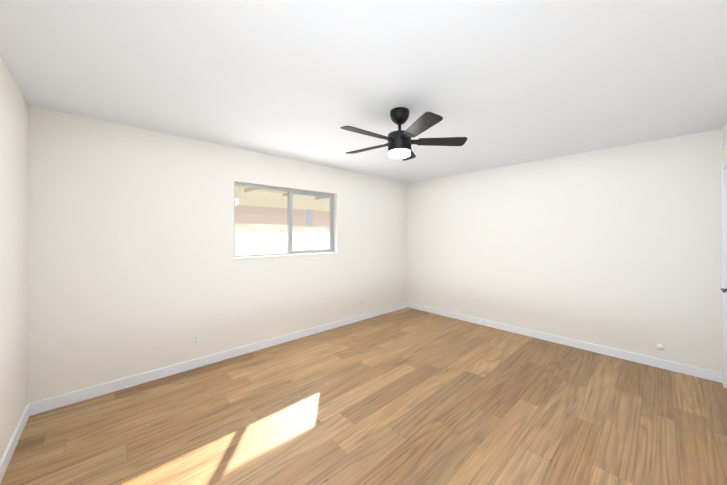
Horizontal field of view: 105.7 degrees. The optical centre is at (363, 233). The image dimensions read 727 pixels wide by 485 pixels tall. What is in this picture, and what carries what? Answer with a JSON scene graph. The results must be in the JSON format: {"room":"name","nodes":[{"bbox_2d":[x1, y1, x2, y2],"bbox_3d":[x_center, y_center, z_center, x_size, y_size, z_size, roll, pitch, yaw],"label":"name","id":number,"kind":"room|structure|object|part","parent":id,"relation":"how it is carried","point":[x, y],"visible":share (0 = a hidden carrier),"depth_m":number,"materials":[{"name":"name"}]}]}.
{"room":"empty bedroom","nodes":[
{"label":"empty bedroom","id":0,"kind":"room"},
{"bbox_2d":[0,58,28,460],"bbox_3d":[-1.390,0.204,0.727,0.140,2.440,3.800,0,0,-43],"label":"wall","id":1,"kind":"structure","parent":0,"point":[14,145],"depth_m":1.81,"materials":[{"name":"white paint"}]},
{"bbox_2d":[0,404,28,482],"bbox_3d":[-1.334,1.377,0.773,0.013,0.095,3.774,0,0,-43],"label":"baseboard","id":2,"kind":"structure","parent":1,"relation":"attached to","point":[9,450],"depth_m":1.79,"materials":[{"name":"white wood"}]},
{"bbox_2d":[27,105,406,403],"bbox_3d":[-0.934,0.221,3.845,5.060,2.440,0.140,0,0,-43],"label":"wall","id":3,"kind":"structure","parent":0,"point":[135,267],"depth_m":2.76,"materials":[{"name":"white paint"}]},
{"bbox_2d":[192,334,199,345],"bbox_3d":[-1.786,1.136,2.945,0.070,0.114,0.008,0,0,-43],"label":"electrical outlet","id":4,"kind":"object","parent":3,"relation":"attached to","point":[196,339],"visible":1,"depth_m":2.94,"materials":[{"name":"white plastic"}]},
{"bbox_2d":[27,302,407,415],"bbox_3d":[-0.882,1.393,3.783,4.780,0.095,0.013,0,0,-43],"label":"baseboard","id":5,"kind":"structure","parent":3,"relation":"attached to","point":[44,405],"depth_m":2.83,"materials":[{"name":"white wood"}]},
{"bbox_2d":[234,182,333,256],"bbox_3d":[-1.028,-0.154,3.801,1.498,0.908,0.050,0,0,-43],"label":"window","id":6,"kind":"structure","parent":3,"relation":"in","point":[288,229],"depth_m":3.79,"materials":[{"name":"silver metal"}]},
{"bbox_3d":[-0.752,-0.153,4.044,0.700,0.844,0.026,0,0,-43],"label":"window sash","id":7,"kind":"part","parent":6,"relation":"part of","materials":[{"name":"glass"}]},
{"bbox_2d":[234,252,336,258],"bbox_3d":[-0.980,0.296,3.748,1.498,0.009,0.086,0,0,-43],"label":"window sill","id":8,"kind":"structure","parent":3,"relation":"attached to","point":[282,255],"depth_m":3.60,"materials":[{"name":"white"}]},
{"bbox_2d":[0,307,726,484],"bbox_3d":[0.410,1.483,2.397,5.060,0.100,4.080,0,0,-43],"label":"floor","id":9,"kind":"structure","parent":0,"point":[407,396],"depth_m":2.11,"materials":[{"name":"brown wood"}]},
{"bbox_2d":[0,0,726,182],"bbox_3d":[0.410,-1.057,2.411,5.060,0.100,4.080,0,0,-43],"label":"ceiling","id":10,"kind":"structure","parent":0,"point":[499,83],"depth_m":1.72,"materials":[{"name":"white paint"}]},
{"bbox_2d":[340,107,466,160],"bbox_3d":[0.271,-0.823,2.276,1.043,0.370,1.052,0,0,-43],"label":"ceiling fan","id":11,"kind":"object","parent":10,"relation":"hanging from","point":[400,142],"visible":1,"depth_m":2.21,"materials":[{"name":"black metal"}]},
{"bbox_3d":[0.016,-0.755,2.481,0.180,0.033,0.404,0,0,-43],"label":"blade","id":12,"kind":"part","parent":11,"relation":"part of","materials":[{"name":"black"}]},
{"bbox_3d":[0.013,-0.757,2.082,0.402,0.033,0.160,0,0,-43],"label":"blade","id":13,"kind":"part","parent":11,"relation":"part of","materials":[{"name":"black"}]},
{"bbox_3d":[0.406,-0.754,2.608,0.390,0.033,0.278,0,0,-43],"label":"blade","id":14,"kind":"part","parent":11,"relation":"part of","materials":[{"name":"black"}]},
{"bbox_3d":[0.401,-0.757,1.948,0.262,0.033,0.395,0,0,-43],"label":"blade","id":15,"kind":"part","parent":11,"relation":"part of","materials":[{"name":"black"}]},
{"bbox_3d":[0.645,-0.756,2.276,0.353,0.033,0.342,0,0,-43],"label":"blade","id":16,"kind":"part","parent":11,"relation":"part of","materials":[{"name":"black"}]},
{"bbox_2d":[407,129,722,372],"bbox_3d":[2.209,0.222,4.082,0.140,2.440,3.800,0,0,-43],"label":"wall","id":17,"kind":"structure","parent":0,"point":[619,248],"depth_m":3.37,"materials":[{"name":"white paint"}]},
{"bbox_2d":[408,302,721,382],"bbox_3d":[2.153,1.394,4.023,0.013,0.095,3.774,0,0,-43],"label":"baseboard","id":18,"kind":"structure","parent":17,"relation":"attached to","point":[716,376],"depth_m":3.35,"materials":[{"name":"white"}]},
{"bbox_2d":[656,344,664,349],"bbox_3d":[3.163,1.216,2.936,0.020,0.060,0.060,0,0,-43],"label":"bumper cover","id":19,"kind":"object","parent":17,"relation":"attached to","point":[659,346],"visible":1,"depth_m":2.93,"materials":[{"name":"white plastic"}]},
{"bbox_2d":[722,122,726,160],"bbox_3d":[1.753,0.210,0.964,5.060,2.450,0.140,0,0,-43],"label":"wall","id":20,"kind":"structure","parent":0,"point":[724,151],"depth_m":2.58,"materials":[{"name":"white paint"}]},
{"bbox_2d":[721,158,726,388],"bbox_3d":[3.105,0.384,2.233,0.922,2.096,0.158,0,0,-43],"label":"door frame","id":21,"kind":"structure","parent":20,"relation":"attached to","point":[723,164],"depth_m":2.56,"materials":[{"name":"white paint"}]},
{"bbox_2d":[725,125,726,148],"bbox_3d":[3.143,-0.862,2.368,0.380,0.200,0.012,0,0,-43],"label":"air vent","id":22,"kind":"object","parent":20,"relation":"in","point":[726,137],"visible":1,"depth_m":2.47,"materials":[{"name":"white"}]},
{"label":"outside","id":23,"kind":"structure","parent":0,"visible":0},
{"bbox_2d":[235,186,328,198],"bbox_3d":[-3.355,-1.200,7.344,14.000,0.080,6.450,0,0,-43],"label":"ceiling","id":24,"kind":"structure","parent":23,"point":[259,189],"depth_m":7.47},
{"bbox_2d":[244,187,258,192],"bbox_3d":[-3.264,-1.120,7.429,0.050,0.080,6.450,0,0,-43],"label":"rafter","id":25,"kind":"object","parent":24,"relation":"attached to","point":[248,189],"depth_m":7.00,"materials":[{"name":"beige wood"}]},
{"bbox_2d":[235,188,329,210],"bbox_3d":[-3.304,-0.961,7.288,14.000,0.400,0.200,0,0,-43],"label":"beam","id":26,"kind":"structure","parent":24,"relation":"attached to","point":[276,198],"depth_m":7.91,"materials":[{"name":"beige wood"}]},
{"bbox_2d":[305,209,312,233],"bbox_3d":[-1.732,-0.368,8.751,0.160,0.770,0.160,0,0,-43],"label":"post","id":27,"kind":"object","parent":26,"relation":"attached to","point":[308,227],"depth_m":8.70,"materials":[{"name":"grey"}]},
{"bbox_3d":[-9.255,1.580,16.589,50.000,0.100,29.859,0,0,-43],"label":"ground","id":28,"kind":"structure","parent":23,"visible":0},
{"bbox_2d":[235,205,329,232],"bbox_3d":[-5.623,-0.117,9.770,18.000,3.220,0.200,0,0,-43],"label":"brick wall","id":29,"kind":"structure","parent":28,"relation":"on","point":[263,211],"depth_m":11.44,"materials":[{"name":"beige brick"}]},
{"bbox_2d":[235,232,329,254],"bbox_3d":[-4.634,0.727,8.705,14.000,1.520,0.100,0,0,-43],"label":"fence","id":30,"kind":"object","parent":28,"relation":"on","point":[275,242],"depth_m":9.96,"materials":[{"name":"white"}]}
]}

